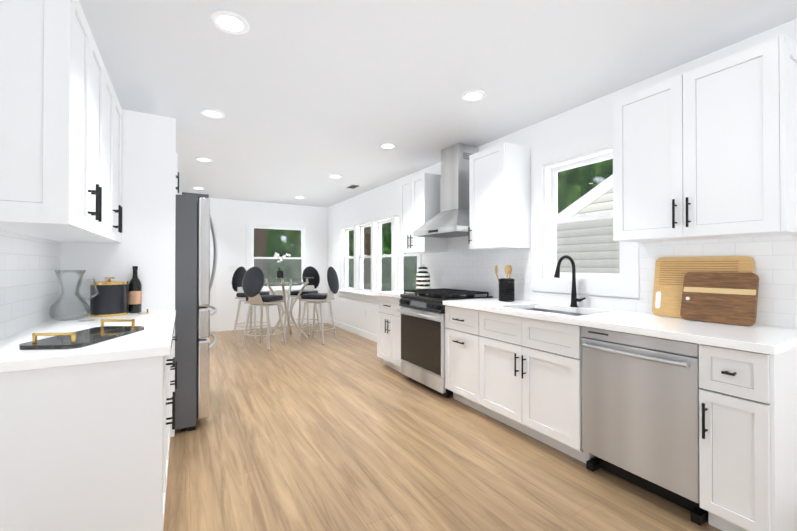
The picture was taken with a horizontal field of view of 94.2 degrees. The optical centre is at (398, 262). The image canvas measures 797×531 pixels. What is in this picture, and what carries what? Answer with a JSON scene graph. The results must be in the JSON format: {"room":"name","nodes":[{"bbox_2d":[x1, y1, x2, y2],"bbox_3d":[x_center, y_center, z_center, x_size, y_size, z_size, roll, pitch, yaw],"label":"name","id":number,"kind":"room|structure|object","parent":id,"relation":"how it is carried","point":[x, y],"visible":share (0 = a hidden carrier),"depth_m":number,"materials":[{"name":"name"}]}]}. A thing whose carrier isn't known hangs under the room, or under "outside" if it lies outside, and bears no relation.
{"room":"kitchen","nodes":[
{"label":"kitchen","id":0,"kind":"room"},
{"bbox_2d":[176,152,177,194],"bbox_3d":[-2.377,0.107,3.355,0.640,2.310,0.020,0,0,-30],"label":"panel","id":1,"kind":"object","parent":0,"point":[176,169],"visible":0.14,"depth_m":3.51,"materials":[{"name":"white paint"}]},
{"bbox_2d":[197,198,327,331],"bbox_3d":[-3.044,0.039,7.249,3.700,2.500,0.150,0,0,-30],"label":"wall","id":2,"kind":"structure","parent":0,"point":[234,215],"depth_m":7.28,"materials":[{"name":"white paint"}]},
{"bbox_2d":[209,218,220,331],"bbox_3d":[-3.746,0.220,6.695,0.970,2.130,0.101,0,0,-30],"label":"door frame","id":3,"kind":"structure","parent":2,"relation":"attached to","point":[215,300],"depth_m":6.93,"materials":[{"name":"white paint"}]},
{"bbox_2d":[229,266,234,271],"bbox_3d":[-3.177,0.108,7.079,0.116,0.114,0.008,0,0,-30],"label":"light switch","id":4,"kind":"object","parent":2,"relation":"attached to","point":[231,268],"visible":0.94,"depth_m":7.08,"materials":[{"name":"white plastic"}]},
{"bbox_2d":[220,318,326,330],"bbox_3d":[-2.458,1.236,7.486,2.060,0.110,0.013,0,0,-30],"label":"baseboard","id":5,"kind":"structure","parent":2,"relation":"attached to","point":[222,327],"depth_m":7.34,"materials":[{"name":"white paint"}]},
{"bbox_2d":[246,220,309,294],"bbox_3d":[-2.446,-0.096,7.565,1.290,1.487,0.205,0,0,-30],"label":"window","id":6,"kind":"structure","parent":2,"relation":"in","point":[303,228],"depth_m":7.57,"materials":[{"name":"white paint"}]},
{"bbox_2d":[79,0,796,206],"bbox_3d":[-0.702,-1.289,3.224,3.700,0.100,9.480,0,0,-30],"label":"ceiling","id":7,"kind":"structure","parent":0,"point":[307,98],"depth_m":2.39,"materials":[{"name":"white paint"}]},
{"bbox_2d":[195,157,212,161],"bbox_3d":[-2.312,-1.226,4.404,0.188,0.009,0.188,0,0,-30],"label":"recessed light","id":8,"kind":"object","parent":7,"relation":"in","point":[202,159],"visible":1,"depth_m":4.39,"materials":[{"name":"white paint"}]},
{"bbox_2d":[200,109,224,118],"bbox_3d":[-1.539,-1.235,3.072,0.188,0.009,0.188,0,0,-30],"label":"recessed light","id":9,"kind":"object","parent":7,"relation":"in","point":[213,113],"visible":1,"depth_m":3.06,"materials":[{"name":"white paint"}]},
{"bbox_2d":[210,10,249,34],"bbox_3d":[-0.871,-1.243,1.922,0.188,0.009,0.188,0,0,-30],"label":"recessed light","id":10,"kind":"object","parent":7,"relation":"in","point":[230,22],"visible":1,"depth_m":1.91,"materials":[{"name":"white paint"}]},
{"bbox_2d":[329,175,341,177],"bbox_3d":[-0.885,-1.220,5.232,0.188,0.009,0.188,0,0,-30],"label":"recessed light","id":11,"kind":"object","parent":7,"relation":"in","point":[335,176],"visible":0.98,"depth_m":5.22,"materials":[{"name":"white paint"}]},
{"bbox_2d":[345,184,361,188],"bbox_3d":[-0.720,-1.212,5.884,0.160,0.015,0.300,0,0,-30],"label":"ceiling vent","id":12,"kind":"object","parent":7,"relation":"in","point":[352,186],"visible":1,"depth_m":5.84,"materials":[{"name":"white metal"}]},
{"bbox_2d":[379,143,396,148],"bbox_3d":[-0.112,-1.229,3.901,0.188,0.009,0.188,0,0,-30],"label":"recessed light","id":13,"kind":"object","parent":7,"relation":"in","point":[387,146],"visible":0.98,"depth_m":3.90,"materials":[{"name":"white paint"}]},
{"bbox_2d":[461,90,485,101],"bbox_3d":[0.556,-1.237,2.751,0.188,0.009,0.188,0,0,-30],"label":"recessed light","id":14,"kind":"object","parent":7,"relation":"in","point":[473,96],"visible":1,"depth_m":2.74,"materials":[{"name":"white paint"}]},
{"bbox_2d":[163,323,721,530],"bbox_3d":[-0.702,1.311,3.205,3.700,0.100,9.480,0,0,-30],"label":"floor","id":15,"kind":"structure","parent":0,"point":[345,430],"depth_m":2.33,"materials":[{"name":"brown wood"}]},
{"bbox_2d":[0,355,175,530],"bbox_3d":[-1.376,0.812,1.644,0.659,0.875,0.690,0,0,-30],"label":"base cabinet","id":16,"kind":"object","parent":15,"relation":"on","point":[83,447],"visible":0.96,"depth_m":1.37,"materials":[{"name":"white paint"}]},
{"bbox_2d":[0,310,175,372],"bbox_3d":[-1.546,0.356,1.929,0.648,0.038,1.389,0,0,-30],"label":"countertop","id":17,"kind":"structure","parent":16,"relation":"on","point":[154,338],"depth_m":1.50,"materials":[{"name":"white stone"}]},
{"bbox_2d":[49,270,90,320],"bbox_3d":[-1.972,0.191,2.227,0.188,0.295,0.188,0,0,-30],"label":"glass decanter","id":18,"kind":"object","parent":17,"relation":"on","point":[63,292],"visible":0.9,"depth_m":2.21,"materials":[{"name":"clear glass"}]},
{"bbox_2d":[19,319,143,349],"bbox_3d":[-1.376,0.306,1.651,0.235,0.056,0.455,0,0,-4],"label":"marble tray","id":19,"kind":"object","parent":17,"relation":"on","point":[79,339],"visible":1,"depth_m":1.56,"materials":[{"name":"black stone"}]},
{"bbox_2d":[75,279,98,321],"bbox_3d":[-1.820,0.215,2.165,0.110,0.245,0.110,0,0,-30],"label":"wine glass","id":20,"kind":"object","parent":17,"relation":"on","point":[78,287],"visible":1,"depth_m":2.17,"materials":[{"name":"clear glass"}]},
{"bbox_2d":[89,277,127,316],"bbox_3d":[-1.885,0.217,2.416,0.200,0.245,0.200,0,0,-30],"label":"ice bucket","id":21,"kind":"object","parent":17,"relation":"on","point":[110,299],"visible":0.9,"depth_m":2.34,"materials":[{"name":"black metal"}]},
{"bbox_2d":[128,266,141,312],"bbox_3d":[-1.801,0.181,2.534,0.075,0.318,0.075,0,0,-30],"label":"wine bottle","id":22,"kind":"object","parent":17,"relation":"on","point":[135,295],"visible":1,"depth_m":2.51,"materials":[{"name":"black glass"}]},
{"bbox_2d":[59,109,175,436],"bbox_3d":[-1.903,0.101,2.539,0.640,2.310,0.020,0,0,-30],"label":"panel","id":23,"kind":"object","parent":15,"relation":"on","point":[146,246],"visible":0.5,"depth_m":2.60,"materials":[{"name":"white paint"}]},
{"bbox_2d":[168,335,176,460],"bbox_3d":[-1.720,0.816,2.237,0.659,0.875,0.675,0,0,-30],"label":"base cabinet","id":24,"kind":"object","parent":15,"relation":"on","point":[170,392],"visible":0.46,"depth_m":2.37,"materials":[{"name":"white paint"}]},
{"bbox_2d":[175,192,216,430],"bbox_3d":[-1.991,0.368,3.033,0.906,1.783,0.910,0,0,-30],"label":"refrigerator","id":25,"kind":"object","parent":15,"relation":"on","point":[194,223],"visible":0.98,"depth_m":2.77,"materials":[{"name":"grey metal"}]},
{"bbox_2d":[232,266,270,339],"bbox_3d":[-2.533,0.672,6.440,0.655,1.226,0.655,0,0,-30],"label":"bar stool","id":26,"kind":"object","parent":15,"relation":"on","point":[238,275],"visible":0.73,"depth_m":6.39,"materials":[{"name":"beige wood"}]},
{"bbox_2d":[241,267,285,350],"bbox_3d":[-2.054,0.667,5.672,0.656,1.226,0.654,0,0,-30],"label":"bar stool","id":27,"kind":"object","parent":15,"relation":"on","point":[252,282],"visible":1,"depth_m":5.45,"materials":[{"name":"beige wood"}]},
{"bbox_2d":[264,277,313,342],"bbox_3d":[-1.887,0.766,6.267,0.899,1.032,0.899,0,0,-30],"label":"pub table","id":28,"kind":"object","parent":15,"relation":"on","point":[286,305],"visible":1,"depth_m":6.25,"materials":[{"name":"beige wood"}]},
{"bbox_2d":[274,252,290,277],"bbox_3d":[-1.964,0.037,6.271,0.321,0.425,0.186,0,0,-30],"label":"vase","id":29,"kind":"object","parent":28,"relation":"on","point":[280,273],"visible":1,"depth_m":6.23,"materials":[{"name":"black"}]},
{"bbox_2d":[286,266,320,335],"bbox_3d":[-1.741,0.675,6.818,0.655,1.226,0.655,0,0,-30],"label":"bar stool","id":30,"kind":"object","parent":15,"relation":"on","point":[313,283],"visible":0.58,"depth_m":7.01,"materials":[{"name":"silver metal"}]},
{"bbox_2d":[298,266,338,344],"bbox_3d":[-1.322,0.670,6.094,0.652,1.226,0.658,0,0,-30],"label":"bar stool","id":31,"kind":"object","parent":15,"relation":"on","point":[333,284],"visible":1,"depth_m":5.96,"materials":[{"name":"beige wood"}]},
{"bbox_2d":[377,295,401,371],"bbox_3d":[0.137,0.832,4.490,0.659,0.875,0.629,0,0,-30],"label":"base cabinet","id":32,"kind":"object","parent":15,"relation":"on","point":[388,333],"visible":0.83,"depth_m":4.34,"materials":[{"name":"white paint"}]},
{"bbox_2d":[374,290,413,297],"bbox_3d":[0.140,0.374,4.499,0.648,0.038,0.638,0,0,-30],"label":"countertop","id":33,"kind":"structure","parent":32,"relation":"on","point":[395,294],"depth_m":4.44,"materials":[{"name":"white stone"}]},
{"bbox_2d":[416,265,429,288],"bbox_3d":[0.298,0.187,4.499,0.176,0.334,0.176,0,0,-30],"label":"jar","id":34,"kind":"object","parent":33,"relation":"on","point":[422,278],"visible":0.94,"depth_m":4.43,"materials":[{"name":"ceramic"}]},
{"bbox_2d":[397,288,492,397],"bbox_3d":[0.459,0.779,3.871,0.700,0.972,0.754,0,0,-30],"label":"gas range","id":35,"kind":"object","parent":15,"relation":"on","point":[422,311],"visible":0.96,"depth_m":3.66,"materials":[{"name":"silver metal"}]},
{"bbox_2d":[445,306,487,414],"bbox_3d":[0.793,0.824,3.361,0.659,0.875,0.452,0,0,-30],"label":"base cabinet","id":36,"kind":"object","parent":15,"relation":"on","point":[462,354],"visible":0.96,"depth_m":3.21,"materials":[{"name":"white paint"}]},
{"bbox_2d":[479,311,594,462],"bbox_3d":[1.129,0.820,2.780,0.659,0.875,0.884,0,0,-30],"label":"base cabinet","id":37,"kind":"object","parent":15,"relation":"on","point":[530,376],"visible":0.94,"depth_m":2.55,"materials":[{"name":"white paint"}]},
{"bbox_2d":[443,298,796,354],"bbox_3d":[1.238,0.468,2.607,0.648,0.254,2.208,0,0,-30],"label":"countertop","id":38,"kind":"structure","parent":37,"relation":"on","point":[770,340],"depth_m":2.03,"materials":[{"name":"white stone"}]},
{"bbox_2d":[495,265,514,301],"bbox_3d":[0.975,0.181,3.360,0.150,0.330,0.153,0,0,-30],"label":"utensil holder","id":39,"kind":"object","parent":38,"relation":"on","point":[506,287],"visible":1,"depth_m":3.31,"materials":[{"name":"black metal"}]},
{"bbox_2d":[554,255,585,306],"bbox_3d":[1.304,0.141,2.816,0.256,0.402,0.132,0,0,-30],"label":"faucet","id":40,"kind":"object","parent":38,"relation":"on","point":[574,299],"visible":1,"depth_m":2.88,"materials":[{"name":"black metal"}]},
{"bbox_2d":[652,256,753,317],"bbox_3d":[1.789,0.151,2.208,0.078,0.374,0.480,0,0,-30],"label":"bamboo cutting board","id":41,"kind":"object","parent":38,"relation":"on","point":[670,272],"visible":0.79,"depth_m":2.29,"materials":[{"name":"brown wood"}]},
{"bbox_2d":[680,272,758,325],"bbox_3d":[1.802,0.196,2.094,0.082,0.282,0.335,0,0,-30],"label":"cutting board","id":42,"kind":"object","parent":38,"relation":"on","point":[728,298],"visible":0.96,"depth_m":2.07,"materials":[{"name":"brown wood"}]},
{"bbox_2d":[581,326,707,525],"bbox_3d":[1.490,0.819,2.130,0.649,0.868,0.591,0,0,-30],"label":"dishwasher","id":43,"kind":"object","parent":15,"relation":"on","point":[640,410],"visible":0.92,"depth_m":1.95,"materials":[{"name":"grey metal"}]},
{"bbox_2d":[699,344,796,530],"bbox_3d":[1.717,0.813,1.768,0.659,0.875,0.252,0,0,-30],"label":"base cabinet","id":44,"kind":"object","parent":15,"relation":"on","point":[747,440],"visible":1,"depth_m":1.61,"materials":[{"name":"white paint"}]},
{"bbox_2d":[328,19,796,334],"bbox_3d":[0.834,0.017,4.106,0.150,2.500,9.480,0,0,-30],"label":"wall","id":45,"kind":"structure","parent":0,"point":[593,118],"depth_m":3.32,"materials":[{"name":"white paint"}]},
{"bbox_2d":[327,318,376,341],"bbox_3d":[-0.646,1.229,6.482,0.013,0.110,3.570,0,0,-30],"label":"baseboard","id":46,"kind":"structure","parent":45,"relation":"attached to","point":[364,334],"depth_m":6.73,"materials":[{"name":"white paint"}]},
{"bbox_2d":[338,208,420,302],"bbox_3d":[-0.395,-0.073,6.168,0.205,1.422,2.990,0,0,-30],"label":"window","id":47,"kind":"structure","parent":45,"relation":"in","point":[375,222],"depth_m":6.14,"materials":[{"name":"white paint"}]},
{"bbox_2d":[400,173,446,253],"bbox_3d":[0.281,-0.578,4.545,0.364,0.905,0.562,0,0,-30],"label":"upper cabinet","id":48,"kind":"object","parent":45,"relation":"attached to","point":[420,200],"visible":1,"depth_m":4.36,"materials":[{"name":"white paint"}]},
{"bbox_2d":[414,143,477,237],"bbox_3d":[0.563,-0.764,3.942,0.481,0.937,0.754,0,0,-30],"label":"range hood","id":49,"kind":"object","parent":45,"relation":"attached to","point":[450,219],"visible":0.62,"depth_m":3.85,"materials":[{"name":"silver metal"}]},
{"bbox_2d":[468,142,529,249],"bbox_3d":[0.919,-0.585,3.447,0.364,0.905,0.447,0,0,-30],"label":"upper cabinet","id":50,"kind":"object","parent":45,"relation":"attached to","point":[499,196],"visible":1,"depth_m":3.30,"materials":[{"name":"white paint"}]},
{"bbox_2d":[519,271,525,283],"bbox_3d":[1.139,0.132,3.403,0.008,0.114,0.070,0,0,-30],"label":"electrical outlet","id":51,"kind":"object","parent":45,"relation":"attached to","point":[522,276],"visible":1,"depth_m":3.40,"materials":[{"name":"white plastic"}]},
{"bbox_2d":[532,131,638,297],"bbox_3d":[1.488,-0.356,2.962,0.168,1.200,0.890,0,0,-30],"label":"window","id":52,"kind":"structure","parent":45,"relation":"in","point":[547,166],"depth_m":3.04,"materials":[{"name":"white paint"}]},
{"bbox_2d":[421,235,796,328],"bbox_3d":[1.183,-0.146,3.344,0.008,0.984,3.510,0,0,-30],"label":"backsplash","id":53,"kind":"structure","parent":45,"relation":"attached to","point":[460,264],"depth_m":2.50,"materials":[{"name":"tile"}]},
{"bbox_2d":[613,34,796,242],"bbox_3d":[1.696,-0.595,2.108,0.364,0.905,0.789,0,0,-30],"label":"upper cabinet","id":54,"kind":"object","parent":45,"relation":"attached to","point":[708,151],"visible":1,"depth_m":1.94,"materials":[{"name":"white paint"}]},
{"bbox_3d":[-2.237,0.004,2.323,0.150,2.500,9.480,0,0,-30],"label":"wall","id":55,"kind":"structure","parent":0,"visible":0},
{"bbox_2d":[0,230,59,339],"bbox_3d":[-1.824,0.098,1.772,0.008,0.474,1.383,0,0,-30],"label":"backsplash","id":56,"kind":"structure","parent":55,"relation":"attached to","point":[29,286],"depth_m":1.87,"materials":[{"name":"tile"}]},
{"bbox_2d":[0,0,103,235],"bbox_3d":[-1.507,-0.596,1.586,0.364,0.910,0.675,0,0,-30],"label":"upper cabinet","id":57,"kind":"object","parent":55,"relation":"attached to","point":[51,118],"visible":1,"depth_m":1.34,"materials":[{"name":"white paint"}]},
{"bbox_2d":[22,65,121,242],"bbox_3d":[-1.847,-0.592,2.173,0.364,0.910,0.675,0,0,-30],"label":"upper cabinet","id":58,"kind":"object","parent":55,"relation":"attached to","point":[112,198],"visible":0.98,"depth_m":2.19,"materials":[{"name":"white paint"}]},
{"bbox_2d":[176,172,178,192],"bbox_3d":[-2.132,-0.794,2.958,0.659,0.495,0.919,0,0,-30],"label":"handle","id":59,"kind":"object","parent":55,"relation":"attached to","point":[177,188],"visible":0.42,"depth_m":3.09,"materials":[{"name":"black metal"}]},
{"label":"outside","id":60,"kind":"structure","parent":0,"visible":0},
{"bbox_2d":[254,226,370,289],"bbox_3d":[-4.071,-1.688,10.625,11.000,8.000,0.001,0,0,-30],"label":"trees","id":61,"kind":"object","parent":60,"point":[278,234],"depth_m":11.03,"materials":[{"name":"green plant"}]},
{"bbox_2d":[382,159,612,290],"bbox_3d":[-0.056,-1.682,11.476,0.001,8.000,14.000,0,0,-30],"label":"trees","id":62,"kind":"object","parent":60,"point":[600,177],"depth_m":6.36,"materials":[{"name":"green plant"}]},
{"bbox_2d":[557,174,618,272],"bbox_3d":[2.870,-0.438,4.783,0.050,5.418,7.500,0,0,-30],"label":"house","id":63,"kind":"structure","parent":60,"point":[605,198],"depth_m":5.14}
]}

